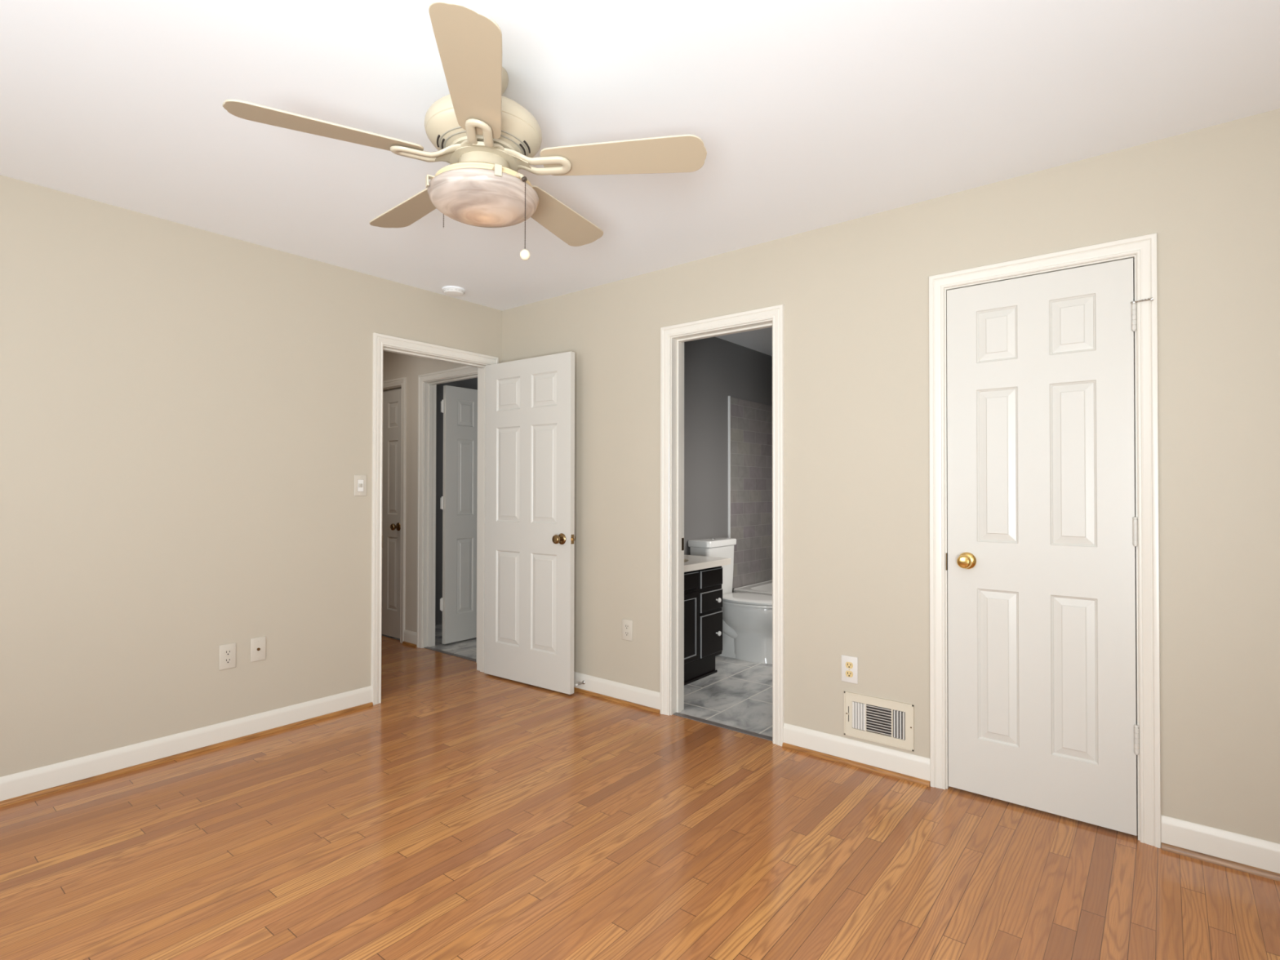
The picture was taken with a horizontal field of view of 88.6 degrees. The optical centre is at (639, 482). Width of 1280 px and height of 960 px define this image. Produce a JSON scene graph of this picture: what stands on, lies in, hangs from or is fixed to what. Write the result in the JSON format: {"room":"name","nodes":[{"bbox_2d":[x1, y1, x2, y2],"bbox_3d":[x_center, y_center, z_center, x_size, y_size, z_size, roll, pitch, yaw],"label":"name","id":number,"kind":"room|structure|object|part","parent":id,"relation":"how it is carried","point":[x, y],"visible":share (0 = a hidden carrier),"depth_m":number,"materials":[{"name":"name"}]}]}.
{"room":"empty bedroom","nodes":[
{"label":"empty bedroom","id":0,"kind":"room"},
{"bbox_2d":[0,174,502,777],"bbox_3d":[-2.301,0.030,2.856,0.120,2.440,4.200,0,-1,39],"label":"wall","id":1,"kind":"structure","parent":0,"point":[186,411],"depth_m":2.97,"materials":[{"name":"beige paint"}]},
{"bbox_2d":[0,685,372,800],"bbox_3d":[-2.542,1.192,2.438,0.012,0.108,3.267,0,-1,39],"label":"baseboard","id":2,"kind":"structure","parent":1,"relation":"attached to","point":[20,784],"depth_m":2.95,"materials":[{"name":"white paint"}]},
{"bbox_2d":[0,702,373,807],"bbox_3d":[-2.532,1.236,2.429,0.014,0.019,3.267,0,-1,39],"label":"trim","id":3,"kind":"structure","parent":1,"relation":"attached to","point":[63,787],"depth_m":2.94,"materials":[{"name":"brown wood"}]},
{"bbox_2d":[218,642,235,670],"bbox_3d":[-1.979,0.835,3.147,0.008,0.118,0.072,0,-1,39],"label":"electrical outlet","id":4,"kind":"object","parent":1,"relation":"attached to","point":[227,657],"visible":1,"depth_m":3.15,"materials":[{"name":"beige plastic"}]},
{"bbox_2d":[223,657,231,663],"bbox_3d":[-1.977,0.855,3.146,0.002,0.027,0.034,0,-1,39],"label":"receptacle","id":5,"kind":"object","parent":4,"relation":"attached to","point":[226,660],"depth_m":3.14,"materials":[{"name":"beige plastic"}]},
{"bbox_2d":[223,648,231,655],"bbox_3d":[-1.977,0.816,3.146,0.002,0.027,0.034,0,-1,39],"label":"receptacle","id":6,"kind":"object","parent":4,"relation":"attached to","point":[226,651],"depth_m":3.14,"materials":[{"name":"beige plastic"}]},
{"bbox_2d":[250,636,266,662],"bbox_3d":[-1.892,0.827,3.252,0.013,0.115,0.070,0,-1,39],"label":"cable wall plate","id":7,"kind":"object","parent":1,"relation":"attached to","point":[258,645],"visible":1,"depth_m":3.25,"materials":[{"name":"beige plastic"}]},
{"bbox_2d":[354,475,366,496],"bbox_3d":[-1.564,0.017,3.670,0.012,0.116,0.072,0,-1,39],"label":"light switch","id":8,"kind":"object","parent":1,"relation":"attached to","point":[360,481],"visible":1,"depth_m":3.67,"materials":[{"name":"beige plastic"}]},
{"bbox_2d":[370,332,498,705],"bbox_3d":[-1.286,0.208,4.106,0.138,2.114,0.890,0,-1,39],"label":"door frame","id":9,"kind":"structure","parent":1,"relation":"attached to","point":[381,342],"depth_m":3.77,"materials":[{"name":"white paint"}]},
{"bbox_2d":[435,377,477,624],"bbox_3d":[-1.270,0.067,6.206,3.900,2.440,2.080,0,-1,39],"label":"wall","id":10,"kind":"structure","parent":0,"point":[472,384],"depth_m":5.96,"materials":[{"name":"grey paint"}]},
{"bbox_2d":[0,623,1279,959],"bbox_3d":[-0.967,1.319,3.438,7.820,0.120,7.040,0,-1,39],"label":"floor","id":11,"kind":"structure","parent":0,"point":[466,812],"depth_m":2.19,"materials":[{"name":"brown wood"}]},
{"bbox_2d":[423,646,476,662],"bbox_3d":[-1.396,1.281,4.855,0.658,0.024,0.035,0,-1,39],"label":"threshold","id":12,"kind":"object","parent":11,"relation":"on","point":[427,647],"visible":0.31,"depth_m":4.84,"materials":[{"name":"brown wood"}]},
{"bbox_2d":[684,565,723,685],"bbox_3d":[0.151,0.907,4.229,0.520,0.724,0.745,0,-1,39],"label":"bathroom vanity","id":13,"kind":"object","parent":11,"relation":"on","point":[703,590],"visible":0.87,"depth_m":4.19,"materials":[{"name":"black paint"}]},
{"bbox_3d":[0.238,0.615,3.990,0.018,0.103,0.415,0,-1,39],"label":"false drawer panel","id":14,"kind":"part","parent":13,"relation":"part of","materials":[{"name":"black paint"}]},
{"bbox_3d":[0.238,0.902,3.987,0.019,0.428,0.415,0,-1,39],"label":"cabinet door","id":15,"kind":"part","parent":13,"relation":"part of","materials":[{"name":"black paint"}]},
{"bbox_2d":[684,554,731,572],"bbox_3d":[0.157,0.573,4.236,0.524,0.138,0.796,0,-1,39],"label":"countertop","id":16,"kind":"structure","parent":13,"relation":"on","point":[691,562],"depth_m":4.24,"materials":[{"name":"beige stone"}]},
{"bbox_3d":[0.466,0.988,4.272,0.018,0.264,0.258,0,-1,39],"label":"drawer","id":17,"kind":"part","parent":13,"relation":"part of","materials":[{"name":"black paint"}]},
{"bbox_3d":[0.467,0.770,4.274,0.018,0.125,0.258,0,-1,39],"label":"drawer","id":18,"kind":"part","parent":13,"relation":"part of","materials":[{"name":"black paint"}]},
{"bbox_3d":[0.467,0.622,4.276,0.018,0.111,0.258,0,-1,39],"label":"drawer","id":19,"kind":"part","parent":13,"relation":"part of","materials":[{"name":"black paint"}]},
{"bbox_2d":[672,712,772,741],"bbox_3d":[0.425,1.268,3.389,0.603,0.024,0.040,0,-1,39],"label":"threshold","id":20,"kind":"object","parent":11,"relation":"on","point":[707,722],"visible":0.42,"depth_m":3.37,"materials":[{"name":"brown wood"}]},
{"bbox_2d":[688,537,772,663],"bbox_3d":[0.760,0.849,4.828,0.716,0.853,0.414,0,-1,39],"label":"toilet","id":21,"kind":"object","parent":11,"relation":"on","point":[747,617],"visible":0.56,"depth_m":4.71,"materials":[{"name":"white ceramic"}]},
{"bbox_3d":[0.555,0.687,4.994,0.174,0.410,0.388,0,-1,39],"label":"tank","id":22,"kind":"part","parent":21,"relation":"part of","materials":[{"name":"white ceramic"}]},
{"bbox_3d":[0.557,0.456,4.995,0.195,0.052,0.414,0,-1,39],"label":"tank lid","id":23,"kind":"part","parent":21,"relation":"part of","materials":[{"name":"white ceramic"}]},
{"bbox_3d":[0.830,1.078,4.769,0.525,0.395,0.368,0,-1,39],"label":"bowl","id":24,"kind":"part","parent":21,"relation":"part of","materials":[{"name":"white ceramic"}]},
{"bbox_3d":[0.829,0.870,4.772,0.540,0.020,0.374,0,-1,39],"label":"seat","id":25,"kind":"part","parent":21,"relation":"part of","materials":[{"name":"white ceramic"}]},
{"bbox_3d":[0.828,0.844,4.773,0.538,0.026,0.372,0,-1,39],"label":"seat lid","id":26,"kind":"part","parent":21,"relation":"part of","materials":[{"name":"white ceramic"}]},
{"bbox_2d":[733,579,772,595],"bbox_3d":[1.608,1.076,5.200,1.555,0.409,0.765,0,-1,39],"label":"bathtub","id":27,"kind":"object","parent":11,"relation":"on","point":[766,587],"visible":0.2,"depth_m":5.52,"materials":[{"name":"white ceramic"}]},
{"bbox_2d":[0,0,1279,355],"bbox_3d":[-1.010,-1.231,3.502,7.940,0.100,7.040,0,-1,39],"label":"ceiling","id":28,"kind":"structure","parent":0,"point":[807,115],"depth_m":2.08,"materials":[{"name":"white paint"}]},
{"bbox_2d":[441,285,465,296],"bbox_3d":[-1.134,-1.159,3.989,0.136,0.033,0.136,0,-1,39],"label":"smoke detector","id":29,"kind":"object","parent":28,"relation":"attached to","point":[451,291],"visible":1,"depth_m":3.95,"materials":[{"name":"white paint"}]},
{"bbox_2d":[222,0,706,260],"bbox_3d":[-0.478,-0.904,1.953,1.210,0.582,1.230,0,-1,39],"label":"ceiling fan","id":30,"kind":"object","parent":28,"relation":"hanging from","point":[485,135],"visible":1,"depth_m":1.82,"materials":[{"name":"beige metal"}]},
{"bbox_3d":[-0.820,-0.928,1.725,0.473,0.035,0.144,0,-1,-28],"label":"fan blade","id":31,"kind":"part","parent":30,"relation":"part of","materials":[{"name":"beige metal"}]},
{"bbox_3d":[-0.753,-0.923,2.201,0.473,0.035,0.144,0,-1,44],"label":"fan blade","id":32,"kind":"part","parent":30,"relation":"part of","materials":[{"name":"beige metal"}]},
{"bbox_3d":[-0.385,-0.929,1.511,0.144,0.035,0.473,0,-1,-10],"label":"fan blade","id":33,"kind":"part","parent":30,"relation":"part of","materials":[{"name":"beige metal"}]},
{"bbox_3d":[-0.456,-0.809,1.915,0.316,0.080,0.316,0,-1,39],"label":"lamp shade","id":34,"kind":"part","parent":30,"relation":"part of","materials":[{"name":"white glass"}]},
{"bbox_2d":[457,151,509,168],"bbox_3d":[-0.491,-0.902,1.945,0.238,0.064,0.146,0,-1,39],"label":"housing","id":35,"kind":"object","parent":30,"relation":"attached to","point":[491,157],"depth_m":1.85,"materials":[{"name":"beige metal"}]},
{"bbox_3d":[-0.455,-0.936,1.917,0.196,0.010,0.196,0,-1,39],"label":"hub plate","id":36,"kind":"part","parent":30,"relation":"part of","materials":[{"name":"beige metal"}]},
{"bbox_2d":[515,173,527,182],"bbox_3d":[-0.334,-0.850,1.827,0.047,0.034,0.014,0,-1,39],"label":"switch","id":37,"kind":"object","parent":30,"relation":"attached to","point":[519,177],"depth_m":1.82,"materials":[{"name":"beige metal"}]},
{"bbox_3d":[-0.318,-0.741,1.812,0.004,0.197,0.004,0,-1,39],"label":"pull chain","id":38,"kind":"part","parent":30,"relation":"part of","materials":[{"name":"silver metal"}]},
{"bbox_3d":[-0.283,-0.921,2.291,0.144,0.035,0.473,0,-1,25],"label":"fan blade","id":39,"kind":"part","parent":30,"relation":"part of","materials":[{"name":"beige metal"}]},
{"bbox_3d":[-0.047,-0.925,1.868,0.473,0.035,0.144,0,-1,7],"label":"fan blade","id":40,"kind":"part","parent":30,"relation":"part of","materials":[{"name":"beige metal"}]},
{"bbox_2d":[684,337,772,592],"bbox_3d":[0.426,0.058,5.092,0.120,2.440,2.460,0,-1,39],"label":"wall","id":41,"kind":"structure","parent":0,"point":[716,369],"depth_m":5.17,"materials":[{"name":"grey paint"}]},
{"bbox_2d":[728,395,730,537],"bbox_3d":[0.729,0.286,5.360,0.015,1.990,0.012,0,-1,39],"label":"trim","id":42,"kind":"structure","parent":41,"relation":"attached to","point":[729,397],"depth_m":5.36,"materials":[{"name":"white tile"}]},
{"bbox_2d":[730,396,772,588],"bbox_3d":[1.597,0.084,5.202,1.570,1.574,0.823,0,-1,39],"label":"tile","id":43,"kind":"structure","parent":41,"relation":"attached to","point":[751,422],"depth_m":5.64,"materials":[{"name":"grey stone"}]},
{"bbox_2d":[382,108,1279,843],"bbox_3d":[-0.474,0.047,4.160,7.700,2.440,0.120,0,-1,39],"label":"wall","id":44,"kind":"structure","parent":0,"point":[854,294],"depth_m":2.78,"materials":[{"name":"beige paint"}]},
{"bbox_2d":[381,387,401,638],"bbox_3d":[-2.140,0.250,5.454,0.604,2.031,0.099,0,-1,39],"label":"door","id":45,"kind":"structure","parent":44,"relation":"in","point":[392,399],"depth_m":5.40,"materials":[{"name":"white paint"}]},
{"bbox_3d":[-1.981,0.359,5.303,0.068,0.068,0.064,0,-1,39],"label":"knob","id":46,"kind":"part","parent":45,"relation":"part of","materials":[{"name":"gold metal"}]},
{"bbox_2d":[382,377,406,643],"bbox_3d":[-2.123,0.221,5.476,0.738,2.114,0.124,0,-1,39],"label":"door frame","id":47,"kind":"structure","parent":44,"relation":"attached to","point":[399,383],"depth_m":5.21,"materials":[{"name":"white paint"}]},
{"bbox_2d":[402,640,416,647],"bbox_3d":[-1.802,1.265,5.127,0.186,0.019,0.014,0,-1,39],"label":"trim","id":48,"kind":"structure","parent":44,"relation":"attached to","point":[403,642],"depth_m":5.12,"materials":[{"name":"brown wood"}]},
{"bbox_2d":[404,629,417,644],"bbox_3d":[-1.794,1.221,5.138,0.186,0.108,0.012,0,-1,39],"label":"baseboard","id":49,"kind":"structure","parent":44,"relation":"attached to","point":[410,637],"depth_m":5.13,"materials":[{"name":"white paint"}]},
{"bbox_2d":[416,365,478,648],"bbox_3d":[-1.381,0.218,4.882,0.788,2.109,0.124,0,-1,39],"label":"door frame","id":50,"kind":"structure","parent":44,"relation":"attached to","point":[427,383],"depth_m":5.07,"materials":[{"name":"white paint"}]},
{"bbox_2d":[440,385,477,644],"bbox_3d":[-1.350,0.253,5.393,0.054,2.026,0.656,0,-1,39],"label":"door","id":51,"kind":"structure","parent":44,"relation":"in","point":[459,406],"depth_m":5.24,"materials":[{"name":"white paint"}]},
{"bbox_2d":[484,351,575,694],"bbox_3d":[-0.709,0.239,4.120,0.783,2.030,0.163,0,-1,36],"label":"door","id":52,"kind":"structure","parent":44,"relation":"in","point":[529,574],"depth_m":4.08,"materials":[{"name":"white paint"}]},
{"bbox_3d":[-0.485,0.337,3.893,0.068,0.068,0.064,0,-1,36],"label":"knob","id":53,"kind":"part","parent":52,"relation":"part of","materials":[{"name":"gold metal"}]},
{"bbox_3d":[-0.398,0.337,3.891,0.010,0.056,0.025,0,-1,36],"label":"latch plate","id":54,"kind":"part","parent":52,"relation":"part of","materials":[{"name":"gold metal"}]},
{"bbox_2d":[575,680,585,685],"bbox_3d":[-0.359,1.203,3.918,0.022,0.022,0.067,0,-1,39],"label":"door stop","id":55,"kind":"object","parent":44,"relation":"attached to","point":[583,682],"visible":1,"depth_m":3.92,"materials":[{"name":"metal"}]},
{"bbox_2d":[573,671,660,709],"bbox_3d":[-0.416,1.212,4.015,1.361,0.108,0.012,0,-1,39],"label":"baseboard","id":56,"kind":"structure","parent":44,"relation":"attached to","point":[639,695],"depth_m":3.77,"materials":[{"name":"white paint"}]},
{"bbox_2d":[573,687,660,713],"bbox_3d":[-0.424,1.256,4.004,1.361,0.019,0.014,0,-1,39],"label":"trim","id":57,"kind":"structure","parent":44,"relation":"attached to","point":[575,689],"depth_m":3.76,"materials":[{"name":"brown wood"}]},
{"bbox_2d":[622,618,632,640],"bbox_3d":[-0.073,0.843,3.747,0.075,0.118,0.008,0,-1,39],"label":"electrical outlet","id":58,"kind":"object","parent":44,"relation":"attached to","point":[627,624],"visible":1,"depth_m":3.74,"materials":[{"name":"beige plastic"}]},
{"bbox_2d":[624,631,629,635],"bbox_3d":[-0.075,0.863,3.745,0.034,0.027,0.002,0,-1,39],"label":"receptacle","id":59,"kind":"object","parent":58,"relation":"attached to","point":[626,633],"depth_m":3.74,"materials":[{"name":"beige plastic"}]},
{"bbox_2d":[624,623,629,629],"bbox_3d":[-0.075,0.824,3.746,0.034,0.027,0.002,0,-1,39],"label":"receptacle","id":60,"kind":"object","parent":58,"relation":"attached to","point":[626,625],"depth_m":3.74,"materials":[{"name":"beige plastic"}]},
{"bbox_2d":[660,304,784,746],"bbox_3d":[0.439,0.204,3.415,0.733,2.114,0.138,0,-1,39],"label":"door frame","id":61,"kind":"structure","parent":44,"relation":"attached to","point":[673,338],"depth_m":3.56,"materials":[{"name":"white paint"}]},
{"bbox_3d":[0.235,0.343,3.644,0.002,0.070,0.028,0,-1,39],"label":"strike plate","id":62,"kind":"part","parent":61,"relation":"part of","materials":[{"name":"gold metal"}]},
{"bbox_2d":[841,654,857,684],"bbox_3d":[0.938,0.838,2.937,0.075,0.118,0.008,0,-1,39],"label":"electrical outlet","id":63,"kind":"object","parent":44,"relation":"attached to","point":[849,664],"visible":1,"depth_m":2.93,"materials":[{"name":"white plastic"}]},
{"bbox_2d":[845,670,853,677],"bbox_3d":[0.937,0.857,2.935,0.034,0.027,0.002,0,-1,39],"label":"receptacle","id":64,"kind":"object","parent":63,"relation":"attached to","point":[849,673],"depth_m":2.93,"materials":[{"name":"beige plastic"}]},
{"bbox_2d":[845,662,853,668],"bbox_3d":[0.937,0.818,2.936,0.034,0.027,0.002,0,-1,39],"label":"receptacle","id":65,"kind":"object","parent":63,"relation":"attached to","point":[848,664],"depth_m":2.93,"materials":[{"name":"beige plastic"}]},
{"bbox_2d":[782,742,929,786],"bbox_3d":[0.938,1.247,2.914,0.662,0.019,0.014,0,-1,39],"label":"trim","id":66,"kind":"structure","parent":44,"relation":"attached to","point":[899,775],"depth_m":2.89,"materials":[{"name":"brown wood"}]},
{"bbox_2d":[783,723,929,781],"bbox_3d":[0.946,1.202,2.924,0.662,0.108,0.012,0,-1,39],"label":"baseboard","id":67,"kind":"structure","parent":44,"relation":"attached to","point":[905,763],"depth_m":2.90,"materials":[{"name":"white paint"}]},
{"bbox_2d":[844,691,914,751],"bbox_3d":[1.034,1.035,2.853,0.300,0.193,0.016,0,-1,39],"label":"air vent","id":68,"kind":"object","parent":44,"relation":"in","point":[892,719],"visible":1,"depth_m":2.85,"materials":[{"name":"beige paint"}]},
{"bbox_2d":[928,232,1161,848],"bbox_3d":[1.534,0.196,2.538,0.748,2.114,0.138,0,-1,39],"label":"door frame","id":69,"kind":"structure","parent":44,"relation":"attached to","point":[1143,249],"depth_m":2.30,"materials":[{"name":"white paint"}]},
{"bbox_3d":[1.263,0.325,2.696,0.002,0.070,0.028,0,-1,39],"label":"strike plate","id":70,"kind":"part","parent":69,"relation":"part of","materials":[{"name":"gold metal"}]},
{"bbox_2d":[946,257,1153,835],"bbox_3d":[1.514,0.223,2.469,0.670,2.031,0.099,0,-1,39],"label":"door","id":71,"kind":"structure","parent":44,"relation":"in","point":[1042,524],"depth_m":2.47,"materials":[{"name":"white paint"}]},
{"bbox_3d":[1.299,0.315,2.618,0.068,0.068,0.064,0,-1,39],"label":"knob","id":72,"kind":"part","parent":71,"relation":"part of","materials":[{"name":"gold metal"}]},
{"bbox_2d":[1160,814,1279,873],"bbox_3d":[2.138,1.194,1.970,0.896,0.108,0.012,0,-1,39],"label":"baseboard","id":73,"kind":"structure","parent":44,"relation":"attached to","point":[1259,853],"depth_m":2.15,"materials":[{"name":"white paint"}]},
{"bbox_2d":[1161,842,1279,881],"bbox_3d":[2.130,1.239,1.959,0.896,0.019,0.014,0,-1,39],"label":"trim","id":74,"kind":"structure","parent":44,"relation":"attached to","point":[1198,855],"depth_m":2.14,"materials":[{"name":"brown wood"}]}
]}

